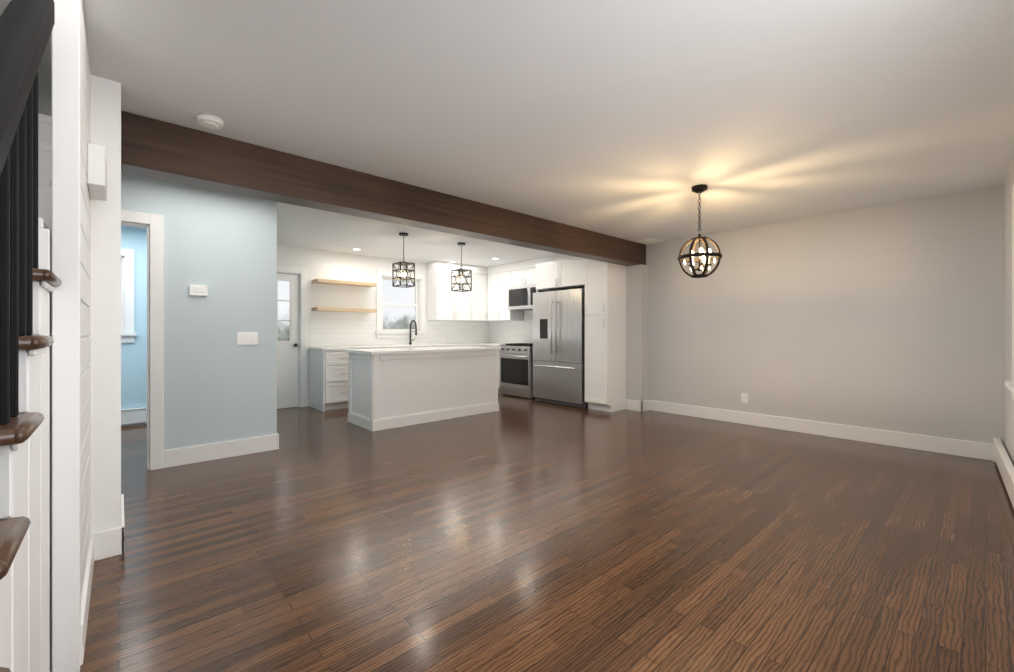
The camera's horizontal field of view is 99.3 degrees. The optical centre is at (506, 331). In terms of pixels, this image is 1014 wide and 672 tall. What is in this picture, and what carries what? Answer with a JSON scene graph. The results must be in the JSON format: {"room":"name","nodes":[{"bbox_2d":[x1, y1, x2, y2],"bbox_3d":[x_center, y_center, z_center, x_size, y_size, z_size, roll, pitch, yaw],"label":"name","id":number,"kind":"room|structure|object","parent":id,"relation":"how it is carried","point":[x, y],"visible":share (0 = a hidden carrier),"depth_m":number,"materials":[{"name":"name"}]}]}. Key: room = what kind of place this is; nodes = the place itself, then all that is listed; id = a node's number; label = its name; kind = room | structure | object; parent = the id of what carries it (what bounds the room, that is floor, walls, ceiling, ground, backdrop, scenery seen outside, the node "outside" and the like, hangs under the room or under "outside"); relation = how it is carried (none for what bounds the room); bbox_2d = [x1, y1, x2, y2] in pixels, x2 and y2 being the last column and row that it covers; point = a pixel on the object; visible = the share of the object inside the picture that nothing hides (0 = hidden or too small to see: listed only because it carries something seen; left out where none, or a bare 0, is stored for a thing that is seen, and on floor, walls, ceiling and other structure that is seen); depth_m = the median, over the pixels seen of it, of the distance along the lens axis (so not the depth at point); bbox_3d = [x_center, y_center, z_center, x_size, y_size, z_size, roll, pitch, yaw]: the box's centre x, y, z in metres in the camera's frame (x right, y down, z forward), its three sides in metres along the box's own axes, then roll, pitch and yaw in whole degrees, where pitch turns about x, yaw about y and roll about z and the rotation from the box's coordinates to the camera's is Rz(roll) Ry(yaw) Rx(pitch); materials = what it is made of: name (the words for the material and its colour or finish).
{"room":"empty living room","nodes":[
{"label":"empty living room","id":0,"kind":"room"},
{"bbox_2d":[121,248,136,342],"bbox_3d":[-4.965,-0.440,4.992,1.020,1.140,0.174,0,0,-42],"label":"window","id":1,"kind":"structure","parent":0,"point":[128,335],"depth_m":5.24,"materials":[{"name":"white paint"}]},
{"bbox_2d":[81,167,280,482],"bbox_3d":[-3.235,-0.070,3.406,2.550,2.440,0.148,0,0,-42],"label":"wall","id":2,"kind":"structure","parent":0,"point":[222,254],"depth_m":3.83,"materials":[{"name":"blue paint"}]},
{"bbox_2d":[87,143,106,200],"bbox_3d":[-1.915,-0.740,2.016,0.059,0.180,0.300,0,0,-42],"label":"box","id":3,"kind":"object","parent":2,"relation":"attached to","point":[96,172],"visible":1,"depth_m":1.91,"materials":[{"name":"plastic"}]},
{"bbox_2d":[237,332,257,344],"bbox_3d":[-2.438,0.060,4.053,0.170,0.120,0.012,0,0,-42],"label":"switch plate","id":4,"kind":"object","parent":2,"relation":"attached to","point":[247,338],"visible":1,"depth_m":4.05,"materials":[{"name":"white plastic"}]},
{"bbox_2d":[52,0,992,671],"bbox_3d":[-0.714,-0.069,4.081,7.199,2.438,7.219,0,0,-42],"label":"trim","id":5,"kind":"structure","parent":2,"relation":"attached to","point":[78,548],"depth_m":1.49,"materials":[{"name":"paint"}]},
{"bbox_2d":[281,245,488,406],"bbox_3d":[-3.088,-0.070,6.717,7.200,2.440,0.123,0,0,-42],"label":"wall","id":6,"kind":"structure","parent":0,"point":[324,328],"depth_m":7.09,"materials":[{"name":"grey paint"}]},
{"bbox_2d":[277,273,298,408],"bbox_3d":[-3.461,0.134,6.318,0.780,2.016,0.128,0,0,-42],"label":"door leaf","id":7,"kind":"structure","parent":6,"relation":"in","point":[287,374],"depth_m":6.52,"materials":[{"name":"white paint"}]},
{"bbox_2d":[312,307,376,312],"bbox_3d":[-2.587,-0.350,6.901,0.950,0.050,0.260,0,0,-42],"label":"floating shelf","id":8,"kind":"object","parent":6,"relation":"attached to","point":[329,309],"visible":1,"depth_m":6.80,"materials":[{"name":"brown wood"}]},
{"bbox_2d":[312,279,376,286],"bbox_3d":[-2.587,-0.780,6.901,0.950,0.050,0.260,0,0,-42],"label":"floating shelf","id":9,"kind":"object","parent":6,"relation":"attached to","point":[341,282],"visible":1,"depth_m":6.80,"materials":[{"name":"brown wood"}]},
{"bbox_2d":[375,270,426,337],"bbox_3d":[-1.911,-0.480,7.742,1.000,1.180,0.174,0,0,-42],"label":"kitchen window","id":10,"kind":"structure","parent":6,"relation":"in","point":[381,332],"depth_m":7.74,"materials":[{"name":"white paint"}]},
{"bbox_2d":[388,344,423,346],"bbox_3d":[-1.780,0.343,7.596,0.801,0.234,0.025,0,0,-42],"label":"backsplash","id":11,"kind":"structure","parent":6,"relation":"attached to","point":[416,345],"depth_m":7.23,"materials":[{"name":"white tile"}]},
{"bbox_2d":[400,344,439,347],"bbox_3d":[-1.461,0.343,7.241,0.801,0.234,0.025,0,0,-42],"label":"backsplash","id":12,"kind":"structure","parent":6,"relation":"attached to","point":[429,345],"depth_m":7.39,"materials":[{"name":"white tile"}]},
{"bbox_2d":[427,261,474,320],"bbox_3d":[-1.066,-0.753,8.209,0.841,1.066,0.354,0,0,-42],"label":"upper cabinet","id":13,"kind":"object","parent":6,"relation":"attached to","point":[445,302],"depth_m":7.99,"materials":[{"name":"white paint"}]},
{"bbox_2d":[475,266,486,320],"bbox_3d":[-0.672,-0.753,8.563,0.443,1.066,0.354,0,0,-42],"label":"upper cabinet","id":14,"kind":"object","parent":6,"relation":"attached to","point":[480,272],"depth_m":8.47,"materials":[{"name":"white paint"}]},
{"bbox_2d":[0,0,1013,266],"bbox_3d":[-0.513,-1.340,3.858,7.440,0.100,7.820,0,0,-42],"label":"ceiling","id":15,"kind":"structure","parent":0,"point":[632,120],"depth_m":2.38,"materials":[{"name":"paint"}]},
{"bbox_2d":[196,113,223,129],"bbox_3d":[-1.796,-1.267,2.608,0.140,0.044,0.140,0,0,-42],"label":"smoke detector","id":16,"kind":"object","parent":15,"relation":"attached to","point":[209,121],"visible":1,"depth_m":2.57,"materials":[{"name":"white plastic"}]},
{"bbox_2d":[121,111,645,265],"bbox_3d":[-0.164,-1.135,4.522,5.788,0.309,0.220,0,0,-42],"label":"ceiling beam","id":17,"kind":"structure","parent":15,"relation":"attached to","point":[151,148],"depth_m":3.31,"materials":[{"name":"brown wood"}]},
{"bbox_2d":[392,232,414,287],"bbox_3d":[-1.354,-0.942,5.644,0.212,0.695,0.212,0,0,-42],"label":"pendant light","id":18,"kind":"object","parent":15,"relation":"hanging from","point":[404,263],"visible":1,"depth_m":5.63,"materials":[{"name":"black metal"}]},
{"bbox_2d":[451,242,471,291],"bbox_3d":[-0.663,-0.942,6.266,0.212,0.695,0.212,0,0,-42],"label":"pendant light","id":19,"kind":"object","parent":15,"relation":"hanging from","point":[461,244],"visible":1,"depth_m":6.25,"materials":[{"name":"black metal"}]},
{"bbox_2d":[636,238,662,243],"bbox_3d":[2.015,-1.280,6.087,0.300,0.017,0.250,0,0,-42],"label":"ceiling vent","id":20,"kind":"object","parent":15,"relation":"in","point":[649,241],"visible":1,"depth_m":6.06,"materials":[{"name":"white plastic"}]},
{"bbox_2d":[678,184,721,277],"bbox_3d":[1.709,-0.884,3.826,0.364,0.810,0.364,0,0,-42],"label":"orb chandelier","id":21,"kind":"object","parent":15,"relation":"hanging from","point":[704,262],"visible":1,"depth_m":3.78,"materials":[{"name":"brown metal"}]},
{"bbox_2d":[80,394,1013,671],"bbox_3d":[-0.513,1.180,3.858,7.440,0.060,7.820,0,0,-42],"label":"floor","id":22,"kind":"structure","parent":0,"point":[518,534],"depth_m":2.24,"materials":[{"name":"brown wood"}]},
{"bbox_2d":[0,0,61,671],"bbox_3d":[-1.683,0.048,0.722,1.257,2.204,2.566,0,0,-42],"label":"staircase","id":23,"kind":"structure","parent":22,"relation":"on","point":[30,280],"depth_m":1.07,"materials":[{"name":"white wood"}]},
{"bbox_2d":[121,407,146,424],"bbox_3d":[-4.770,1.042,5.073,1.740,0.215,0.040,0,0,-42],"label":"baseboard heater","id":24,"kind":"object","parent":22,"relation":"on","point":[133,415],"depth_m":5.25,"materials":[{"name":"white paint"}]},
{"bbox_2d":[309,347,363,411],"bbox_3d":[-2.637,0.710,6.621,0.578,0.880,0.624,0,0,-42],"label":"base cabinet","id":25,"kind":"object","parent":22,"relation":"on","point":[328,377],"depth_m":6.35,"materials":[{"name":"white paint"}]},
{"bbox_2d":[308,343,499,350],"bbox_3d":[-1.511,0.250,7.627,3.632,0.040,0.635,0,0,-42],"label":"countertop","id":26,"kind":"structure","parent":25,"relation":"on","point":[461,344],"depth_m":6.82,"materials":[{"name":"white stone"}]},
{"bbox_2d":[409,320,416,344],"bbox_3d":[-1.641,0.007,7.672,0.118,0.442,0.241,0,0,-42],"label":"faucet","id":27,"kind":"object","parent":26,"relation":"on","point":[410,335],"visible":0.98,"depth_m":7.69,"materials":[{"name":"metal"}]},
{"bbox_2d":[364,347,399,348],"bbox_3d":[-2.177,0.710,7.035,0.660,0.880,0.624,0,0,-42],"label":"base cabinet","id":28,"kind":"object","parent":22,"relation":"on","point":[364,347],"depth_m":6.74,"materials":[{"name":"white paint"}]},
{"bbox_2d":[348,350,498,430],"bbox_3d":[-1.079,0.708,5.891,1.930,0.884,0.730,0,0,-42],"label":"kitchen island","id":29,"kind":"object","parent":22,"relation":"on","point":[389,388],"depth_m":5.43,"materials":[{"name":"white paint"}]},
{"bbox_2d":[345,346,500,353],"bbox_3d":[-1.079,0.245,5.891,1.980,0.040,0.780,0,0,-42],"label":"island countertop","id":30,"kind":"structure","parent":29,"relation":"on","point":[457,349],"depth_m":5.52,"materials":[{"name":"white stone"}]},
{"bbox_2d":[485,344,504,393],"bbox_3d":[-0.052,0.690,8.234,0.648,0.920,0.399,0,0,-42],"label":"base cabinet","id":31,"kind":"object","parent":22,"relation":"on","point":[493,345],"visible":0.21,"depth_m":7.91,"materials":[{"name":"white paint"}]},
{"bbox_2d":[499,343,535,398],"bbox_3d":[0.335,0.680,7.783,0.674,0.940,0.780,0,0,-42],"label":"range","id":32,"kind":"object","parent":22,"relation":"on","point":[516,369],"visible":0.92,"depth_m":7.54,"materials":[{"name":"silver metal"}]},
{"bbox_2d":[533,288,587,407],"bbox_3d":[0.984,0.250,7.002,0.706,1.800,1.020,0,0,-42],"label":"refrigerator","id":33,"kind":"object","parent":22,"relation":"on","point":[559,346],"visible":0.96,"depth_m":6.74,"materials":[{"name":"silver metal"}]},
{"bbox_2d":[585,258,626,411],"bbox_3d":[1.519,0.005,6.471,0.675,2.290,0.415,0,0,-42],"label":"pantry cabinet","id":34,"kind":"object","parent":22,"relation":"on","point":[605,336],"visible":0.9,"depth_m":6.27,"materials":[{"name":"white paint"}]},
{"bbox_2d":[626,264,648,411],"bbox_3d":[1.931,0.086,6.377,0.194,2.128,0.265,0,0,-42],"label":"pillar","id":35,"kind":"structure","parent":22,"relation":"on","point":[637,339],"depth_m":6.31,"materials":[{"name":"grey paint"}]},
{"bbox_2d":[993,437,1013,507],"bbox_3d":[3.012,1.042,2.521,3.690,0.215,0.040,0,0,-44],"label":"baseboard heater","id":36,"kind":"object","parent":22,"relation":"on","point":[1001,459],"visible":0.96,"depth_m":3.18,"materials":[{"name":"white paint"}]},
{"bbox_2d":[489,186,1002,443],"bbox_3d":[2.206,-0.070,6.306,0.123,2.440,7.820,0,0,-42],"label":"wall","id":37,"kind":"structure","parent":0,"point":[887,317],"depth_m":4.62,"materials":[{"name":"grey paint"}]},
{"bbox_2d":[487,263,522,320],"bbox_3d":[-0.037,-0.753,8.430,0.354,1.066,0.672,0,0,-42],"label":"upper cabinet","id":38,"kind":"object","parent":37,"relation":"attached to","point":[498,277],"depth_m":8.28,"materials":[{"name":"white paint"}]},
{"bbox_2d":[511,259,534,285],"bbox_3d":[0.451,-1.063,7.888,0.354,0.446,0.776,0,0,-42],"label":"upper cabinet","id":39,"kind":"object","parent":37,"relation":"attached to","point":[522,273],"depth_m":7.79,"materials":[{"name":"white paint"}]},
{"bbox_2d":[507,284,548,310],"bbox_3d":[0.411,-0.623,7.852,0.468,0.425,0.776,0,0,-42],"label":"over-the-range microwave","id":40,"kind":"object","parent":39,"relation":"attached to","point":[520,297],"visible":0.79,"depth_m":7.74,"materials":[{"name":"silver metal"}]},
{"bbox_2d":[535,254,584,290],"bbox_3d":[1.051,-0.998,7.043,0.594,0.576,1.056,0,0,-42],"label":"upper cabinet","id":41,"kind":"object","parent":37,"relation":"attached to","point":[558,272],"depth_m":6.89,"materials":[{"name":"white paint"}]},
{"bbox_2d":[741,393,747,402],"bbox_3d":[2.959,0.823,5.372,0.010,0.115,0.075,0,0,-42],"label":"outlet","id":42,"kind":"object","parent":37,"relation":"attached to","point":[744,397],"visible":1,"depth_m":5.37,"materials":[{"name":"white plastic"}]},
{"bbox_2d":[1003,157,1013,465],"bbox_3d":[1.801,-0.070,1.206,7.320,2.440,0.136,0,0,-44],"label":"wall","id":43,"kind":"structure","parent":0,"point":[1008,413],"depth_m":3.50,"materials":[{"name":"grey paint"}]},
{"bbox_2d":[1005,185,1013,399],"bbox_3d":[3.043,-0.275,2.453,1.620,1.490,0.174,0,0,-44],"label":"window","id":44,"kind":"structure","parent":43,"relation":"in","point":[1009,385],"depth_m":2.98,"materials":[{"name":"white paint"}]},
{"label":"outside","id":45,"kind":"structure","parent":0,"visible":0},
{"bbox_2d":[278,280,414,340],"bbox_3d":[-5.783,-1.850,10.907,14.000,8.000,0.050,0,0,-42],"label":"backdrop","id":46,"kind":"structure","parent":45,"point":[389,321],"depth_m":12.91,"materials":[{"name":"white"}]}
]}

